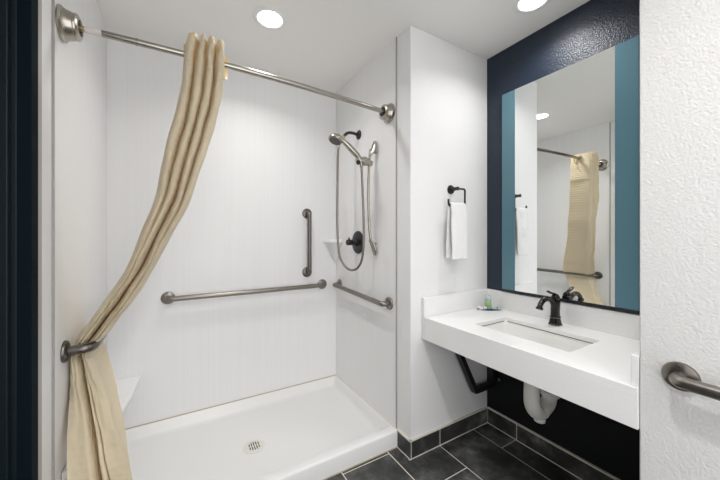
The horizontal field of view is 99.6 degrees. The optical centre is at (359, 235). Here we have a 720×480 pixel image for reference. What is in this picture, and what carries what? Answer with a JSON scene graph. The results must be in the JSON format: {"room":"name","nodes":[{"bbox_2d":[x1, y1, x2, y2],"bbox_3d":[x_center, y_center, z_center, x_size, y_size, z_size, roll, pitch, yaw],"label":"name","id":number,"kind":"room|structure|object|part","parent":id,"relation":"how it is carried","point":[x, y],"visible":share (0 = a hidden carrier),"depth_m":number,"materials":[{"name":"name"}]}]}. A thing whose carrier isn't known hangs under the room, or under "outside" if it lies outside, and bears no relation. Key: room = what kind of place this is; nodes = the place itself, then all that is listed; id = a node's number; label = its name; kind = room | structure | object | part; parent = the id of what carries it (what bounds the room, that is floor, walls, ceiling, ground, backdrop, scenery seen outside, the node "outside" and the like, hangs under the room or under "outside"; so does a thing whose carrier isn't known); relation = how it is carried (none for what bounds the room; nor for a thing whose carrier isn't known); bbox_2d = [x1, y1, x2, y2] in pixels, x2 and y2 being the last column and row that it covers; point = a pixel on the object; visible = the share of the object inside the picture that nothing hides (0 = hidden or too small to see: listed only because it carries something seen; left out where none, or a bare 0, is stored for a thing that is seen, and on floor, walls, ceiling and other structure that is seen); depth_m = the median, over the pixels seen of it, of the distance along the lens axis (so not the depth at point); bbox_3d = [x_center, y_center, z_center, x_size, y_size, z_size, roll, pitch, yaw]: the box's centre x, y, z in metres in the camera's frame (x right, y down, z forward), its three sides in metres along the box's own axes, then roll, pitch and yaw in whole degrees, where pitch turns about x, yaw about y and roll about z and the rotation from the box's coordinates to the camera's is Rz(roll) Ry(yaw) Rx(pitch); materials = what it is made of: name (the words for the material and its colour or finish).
{"room":"hotel bathroom","nodes":[
{"label":"hotel bathroom","id":0,"kind":"room"},
{"bbox_2d":[42,0,106,479],"bbox_3d":[-1.274,0.030,1.318,0.120,2.440,0.981,0,0,-31],"label":"wall","id":1,"kind":"structure","parent":0,"point":[80,67],"depth_m":1.18,"materials":[{"name":"white paint"}]},
{"bbox_2d":[52,0,54,479],"bbox_3d":[-1.029,-0.018,1.020,0.006,2.343,0.008,0,0,-31],"label":"trim","id":2,"kind":"structure","parent":1,"relation":"attached to","point":[53,1],"depth_m":1.02,"materials":[{"name":"grey paint"}]},
{"bbox_2d":[60,335,106,362],"bbox_3d":[-1.223,0.415,1.444,0.096,0.093,0.800,0,0,-31],"label":"grab bar","id":3,"kind":"object","parent":1,"relation":"attached to","point":[67,349],"visible":0.56,"depth_m":1.12,"materials":[{"name":"grey metal"}]},
{"bbox_2d":[62,376,139,479],"bbox_3d":[-1.200,0.902,1.464,0.155,0.115,0.796,0,0,-31],"label":"ledge","id":4,"kind":"object","parent":1,"relation":"attached to","point":[126,387],"visible":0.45,"depth_m":1.66,"materials":[{"name":"white plastic"}]},
{"bbox_2d":[107,39,335,428],"bbox_3d":[-0.836,-0.018,2.146,1.478,2.343,0.004,0,0,-31],"label":"wall","id":5,"kind":"structure","parent":0,"point":[270,157],"depth_m":2.10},
{"bbox_2d":[125,375,334,429],"bbox_3d":[-0.834,1.151,2.142,1.474,0.007,0.007,0,0,-31],"label":"trim","id":6,"kind":"structure","parent":5,"relation":"attached to","point":[332,375],"depth_m":2.08,"materials":[{"name":"beige plastic"}]},
{"bbox_2d":[161,279,326,303],"bbox_3d":[-0.742,0.390,2.157,1.131,0.082,0.071,0,0,-31],"label":"grab bar","id":7,"kind":"object","parent":5,"relation":"attached to","point":[167,297],"visible":1,"depth_m":2.06,"materials":[{"name":"silver metal"}]},
{"bbox_2d":[302,208,311,276],"bbox_3d":[-0.399,0.053,2.360,0.079,0.539,0.071,0,0,-31],"label":"grab bar","id":8,"kind":"object","parent":5,"relation":"attached to","point":[307,271],"visible":1,"depth_m":2.33,"materials":[{"name":"grey metal"}]},
{"bbox_2d":[96,0,589,91],"bbox_3d":[0.085,-1.240,0.788,2.950,0.100,3.570,0,0,-31],"label":"ceiling","id":9,"kind":"structure","parent":0,"point":[323,44],"depth_m":1.74,"materials":[{"name":"white paint"}]},
{"bbox_2d":[252,5,287,29],"bbox_3d":[-0.492,-1.186,1.661,0.187,0.008,0.187,0,0,-31],"label":"recessed light","id":10,"kind":"object","parent":9,"relation":"in","point":[265,16],"visible":1,"depth_m":1.65,"materials":[{"name":"white"}]},
{"bbox_2d":[512,0,550,13],"bbox_3d":[0.871,-1.186,1.532,0.187,0.008,0.187,0,0,-31],"label":"recessed light","id":11,"kind":"object","parent":9,"relation":"in","point":[518,6],"visible":1,"depth_m":1.56,"materials":[{"name":"white"}]},
{"bbox_2d":[336,25,486,438],"bbox_3d":[0.380,0.030,2.318,0.789,2.440,0.946,0,0,-31],"label":"wall","id":12,"kind":"structure","parent":0,"point":[442,85],"depth_m":1.89,"materials":[{"name":"white paint"}]},
{"bbox_2d":[55,4,394,123],"bbox_3d":[-0.443,-0.755,1.478,1.482,0.120,0.120,0,0,-33],"label":"shower curtain rod","id":13,"kind":"object","parent":12,"relation":"attached to","point":[69,26],"visible":0.98,"depth_m":1.21,"materials":[{"name":"silver metal"}]},
{"bbox_2d":[67,32,228,479],"bbox_3d":[-0.873,0.237,1.304,0.550,2.070,0.471,0,0,-31],"label":"shower curtain","id":14,"kind":"object","parent":13,"relation":"hanging from","point":[97,449],"visible":0.98,"depth_m":1.19,"materials":[{"name":"beige fabric"}]},
{"bbox_2d":[323,239,341,262],"bbox_3d":[-0.220,0.124,2.439,0.117,0.192,0.117,0,0,-31],"label":"soap shelf","id":15,"kind":"object","parent":12,"relation":"attached to","point":[331,244],"visible":0.97,"depth_m":2.45,"materials":[{"name":"white plastic"}]},
{"bbox_3d":[-0.220,0.041,2.439,0.117,0.026,0.117,0,0,-31],"label":"shelf","id":16,"kind":"part","parent":15,"relation":"part of","materials":[{"name":"white plastic"}]},
{"bbox_2d":[342,130,360,139],"bbox_3d":[-0.074,-0.712,2.158,0.153,0.104,0.068,0,0,-31],"label":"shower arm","id":17,"kind":"object","parent":12,"relation":"attached to","point":[358,134],"visible":0.91,"depth_m":2.17,"materials":[{"name":"black metal"}]},
{"bbox_2d":[336,145,364,270],"bbox_3d":[-0.060,-0.216,2.030,0.238,0.902,0.067,0,0,40],"label":"shower hose","id":18,"kind":"object","parent":17,"relation":"hanging from","point":[338,146],"visible":0.93,"depth_m":2.04,"materials":[{"name":"silver metal"}]},
{"bbox_2d":[346,231,362,253],"bbox_3d":[-0.053,0.046,2.182,0.092,0.166,0.166,0,0,-31],"label":"shower valve","id":19,"kind":"object","parent":12,"relation":"attached to","point":[356,241],"visible":0.91,"depth_m":2.17,"materials":[{"name":"black metal"}]},
{"bbox_3d":[-0.074,0.046,2.169,0.043,0.042,0.042,0,0,-31],"label":"knob","id":20,"kind":"part","parent":19,"relation":"part of","materials":[{"name":"black metal"}]},
{"bbox_3d":[-0.040,0.046,2.189,0.040,0.054,0.054,0,0,-31],"label":"valve stem","id":21,"kind":"part","parent":19,"relation":"part of","materials":[{"name":"black metal"}]},
{"bbox_2d":[322,447,396,479],"bbox_3d":[-0.409,1.248,1.425,1.478,0.006,0.006,0,0,-31],"label":"trim","id":22,"kind":"structure","parent":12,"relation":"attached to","point":[395,447],"depth_m":1.66,"materials":[{"name":"beige"}]},
{"bbox_2d":[333,279,392,309],"bbox_3d":[-0.021,0.402,2.149,0.071,0.106,0.754,0,0,-31],"label":"grab bar","id":23,"kind":"object","parent":12,"relation":"attached to","point":[388,303],"visible":1,"depth_m":1.98,"materials":[{"name":"silver metal"}]},
{"bbox_2d":[355,141,376,254],"bbox_3d":[0.041,-0.247,1.966,0.154,0.748,0.062,0,0,-27],"label":"slide bar","id":24,"kind":"object","parent":12,"relation":"attached to","point":[366,161],"visible":0.99,"depth_m":1.97,"materials":[{"name":"silver metal"}]},
{"bbox_2d":[328,133,361,163],"bbox_3d":[-0.084,-0.541,1.887,0.236,0.169,0.087,0,0,-31],"label":"shower","id":25,"kind":"object","parent":24,"relation":"attached to","point":[336,139],"visible":0.99,"depth_m":1.87,"materials":[{"name":"silver metal"}]},
{"bbox_2d":[336,375,396,428],"bbox_3d":[0.009,1.151,2.166,0.006,0.006,0.818,0,0,-31],"label":"trim","id":26,"kind":"structure","parent":12,"relation":"attached to","point":[336,375],"depth_m":2.07,"materials":[{"name":"beige"}]},
{"bbox_2d":[396,37,396,427],"bbox_3d":[0.218,-0.019,1.819,0.006,2.341,0.008,0,0,-31],"label":"trim","id":27,"kind":"structure","parent":12,"relation":"attached to","point":[396,37],"depth_m":1.81,"materials":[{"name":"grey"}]},
{"bbox_2d":[397,429,411,458],"bbox_3d":[0.254,1.198,1.750,0.014,0.104,0.120,0,0,-31],"label":"baseboard","id":28,"kind":"structure","parent":12,"relation":"attached to","point":[403,442],"depth_m":1.75,"materials":[{"name":"tile"}]},
{"bbox_2d":[408,406,486,460],"bbox_3d":[0.562,1.198,1.868,0.672,0.104,0.014,0,0,-31],"label":"baseboard","id":29,"kind":"structure","parent":12,"relation":"attached to","point":[426,442],"depth_m":1.84,"materials":[{"name":"tile"}]},
{"bbox_2d":[447,185,465,205],"bbox_3d":[0.568,-0.245,1.843,0.152,0.137,0.062,0,0,-31],"label":"towel ring","id":30,"kind":"object","parent":12,"relation":"attached to","point":[450,189],"visible":0.93,"depth_m":1.85,"materials":[{"name":"black metal"}]},
{"bbox_2d":[342,431,549,479],"bbox_3d":[0.098,1.290,0.767,2.950,0.079,3.520,0,0,-31],"label":"grout","id":31,"kind":"structure","parent":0,"point":[476,431],"depth_m":1.66,"materials":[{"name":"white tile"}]},
{"bbox_2d":[125,375,396,479],"bbox_3d":[-0.623,1.201,1.785,1.478,0.098,0.833,0,0,-31],"label":"shower pan","id":32,"kind":"object","parent":31,"relation":"on","point":[320,429],"visible":0.89,"depth_m":1.82,"materials":[{"name":"white plastic"}]},
{"bbox_2d":[326,423,579,479],"bbox_3d":[0.497,1.251,0.526,2.192,0.003,2.498,0,0,-31],"label":"floor tiles","id":33,"kind":"structure","parent":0,"point":[487,460],"depth_m":1.67,"materials":[{"name":"tile"}]},
{"bbox_2d":[446,202,466,259],"bbox_3d":[0.580,-0.031,1.820,0.141,0.338,0.052,0,0,-31],"label":"hand towel","id":34,"kind":"object","parent":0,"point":[456,235],"visible":1,"depth_m":1.80,"materials":[{"name":"white fabric"}]},
{"bbox_2d":[487,0,639,479],"bbox_3d":[1.154,0.030,1.666,0.120,2.440,0.964,0,0,-31],"label":"wall","id":35,"kind":"structure","parent":0,"point":[594,27],"depth_m":1.66,"materials":[{"name":"blue paint"}]},
{"bbox_2d":[455,353,495,393],"bbox_3d":[0.681,0.736,1.892,0.461,0.506,0.038,0,0,-31],"label":"bracket","id":36,"kind":"object","parent":35,"relation":"attached to","point":[491,383],"visible":0.48,"depth_m":1.90,"materials":[{"name":"black metal"}]},
{"bbox_3d":[0.612,0.736,1.851,0.295,0.506,0.038,0,0,-31],"label":"sloped arm","id":37,"kind":"part","parent":36,"relation":"part of","materials":[{"name":"black metal"}]},
{"bbox_3d":[0.801,0.974,1.963,0.178,0.030,0.038,0,0,-31],"label":"arm","id":38,"kind":"part","parent":36,"relation":"part of","materials":[{"name":"black metal"}]},
{"bbox_2d":[421,289,639,429],"bbox_3d":[0.850,0.471,1.487,0.584,0.237,0.962,0,0,-31],"label":"countertop","id":39,"kind":"structure","parent":35,"relation":"attached to","point":[602,377],"depth_m":1.36,"materials":[{"name":"white stone"}]},
{"bbox_2d":[483,320,592,351],"bbox_3d":[0.835,0.545,1.477,0.330,0.136,0.521,0,0,-31],"label":"undermount sink","id":40,"kind":"object","parent":39,"relation":"in","point":[554,340],"visible":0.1,"depth_m":1.57,"materials":[{"name":"white ceramic"}]},
{"bbox_2d":[523,382,560,423],"bbox_3d":[0.949,0.756,1.507,0.394,0.274,0.096,0,0,-31],"label":"trap","id":41,"kind":"object","parent":40,"relation":"attached to","point":[540,409],"visible":0.56,"depth_m":1.42,"materials":[{"name":"white"}]},
{"bbox_2d":[536,290,562,325],"bbox_3d":[0.962,0.372,1.555,0.192,0.184,0.056,0,0,-31],"label":"bathroom faucet","id":42,"kind":"object","parent":39,"relation":"on","point":[554,300],"visible":1,"depth_m":1.57,"materials":[{"name":"brown metal"}]},
{"bbox_3d":[0.960,0.354,1.554,0.170,0.090,0.030,0,0,-31],"label":"spout","id":43,"kind":"part","parent":42,"relation":"part of","materials":[{"name":"brown metal"}]},
{"bbox_3d":[0.818,0.461,1.921,0.158,0.005,0.073,0,0,0],"label":"tray","id":44,"kind":"object","parent":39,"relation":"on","visible":0},
{"bbox_2d":[477,306,486,309],"bbox_3d":[0.769,0.452,1.917,0.052,0.018,0.039,0,0,-11],"label":"soap","id":45,"kind":"object","parent":44,"relation":"on","point":[478,307],"visible":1,"depth_m":1.90,"materials":[{"name":"white"}]},
{"bbox_2d":[485,295,491,308],"bbox_3d":[0.815,0.419,1.933,0.039,0.083,0.039,0,0,-31],"label":"toiletry bottle","id":46,"kind":"object","parent":44,"relation":"on","point":[488,305],"visible":0.94,"depth_m":1.92,"materials":[{"name":"green plastic"}]},
{"bbox_2d":[491,307,502,309],"bbox_3d":[0.862,0.456,1.917,0.066,0.011,0.037,0,0,11],"label":"soap","id":47,"kind":"object","parent":44,"relation":"on","point":[494,308],"visible":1,"depth_m":1.90,"materials":[{"name":"grey"}]},
{"bbox_2d":[487,407,619,479],"bbox_3d":[1.100,1.198,1.627,0.014,0.105,0.952,0,0,-31],"label":"baseboard","id":48,"kind":"structure","parent":35,"relation":"attached to","point":[575,465],"depth_m":1.70,"materials":[{"name":"tile"}]},
{"bbox_2d":[488,289,639,339],"bbox_3d":[1.093,0.408,1.630,0.020,0.111,0.962,0,0,-31],"label":"backsplash","id":49,"kind":"structure","parent":35,"relation":"attached to","point":[620,323],"depth_m":1.56,"materials":[{"name":"white stone"}]},
{"bbox_2d":[502,35,639,313],"bbox_3d":[1.079,-0.272,1.641,0.033,1.236,0.665,0,0,-31],"label":"vanity mirror","id":50,"kind":"object","parent":35,"relation":"attached to","point":[570,134],"visible":0.95,"depth_m":1.55,"materials":[{"name":"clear mirror"}]},
{"bbox_2d":[515,46,614,306],"bbox_3d":[1.069,-0.279,1.635,0.005,1.222,0.493,0,0,-31],"label":"mirror glass","id":51,"kind":"object","parent":50,"relation":"on","point":[565,117],"depth_m":1.59,"materials":[{"name":"silver mirror"}]},
{"bbox_3d":[1.079,0.339,1.641,0.033,0.014,0.665,0,0,-31],"label":"rail","id":52,"kind":"part","parent":50,"relation":"part of","materials":[{"name":"black metal"}]},
{"bbox_2d":[640,0,719,479],"bbox_3d":[1.512,0.030,0.496,0.697,2.440,1.414,0,0,-31],"label":"wall","id":53,"kind":"structure","parent":0,"point":[680,39],"depth_m":0.86,"materials":[{"name":"white paint"}]},
{"bbox_2d":[661,361,719,400],"bbox_3d":[1.090,0.393,0.456,0.068,0.080,0.953,0,0,-31],"label":"grab bar","id":54,"kind":"object","parent":53,"relation":"attached to","point":[681,376],"visible":1,"depth_m":0.81,"materials":[{"name":"silver metal"}]},
{"bbox_3d":[-0.161,0.030,-0.566,0.116,2.440,1.290,0,0,-31],"label":"wall","id":55,"kind":"structure","parent":0,"visible":0},
{"bbox_2d":[0,0,41,479],"bbox_3d":[-0.730,0.030,0.457,0.080,2.440,1.050,0,0,-31],"label":"door","id":56,"kind":"structure","parent":55,"relation":"in","point":[20,20],"depth_m":0.83,"materials":[{"name":"blue metal"}]},
{"bbox_3d":[-0.957,0.030,0.822,0.042,2.440,0.050,0,0,-31],"label":"frame","id":57,"kind":"part","parent":56,"relation":"part of","materials":[{"name":"wood"}]},
{"bbox_3d":[-0.938,0.030,0.858,0.030,2.440,0.048,0,0,-31],"label":"frame","id":58,"kind":"part","parent":56,"relation":"part of","materials":[{"name":"black paint"}]}
]}

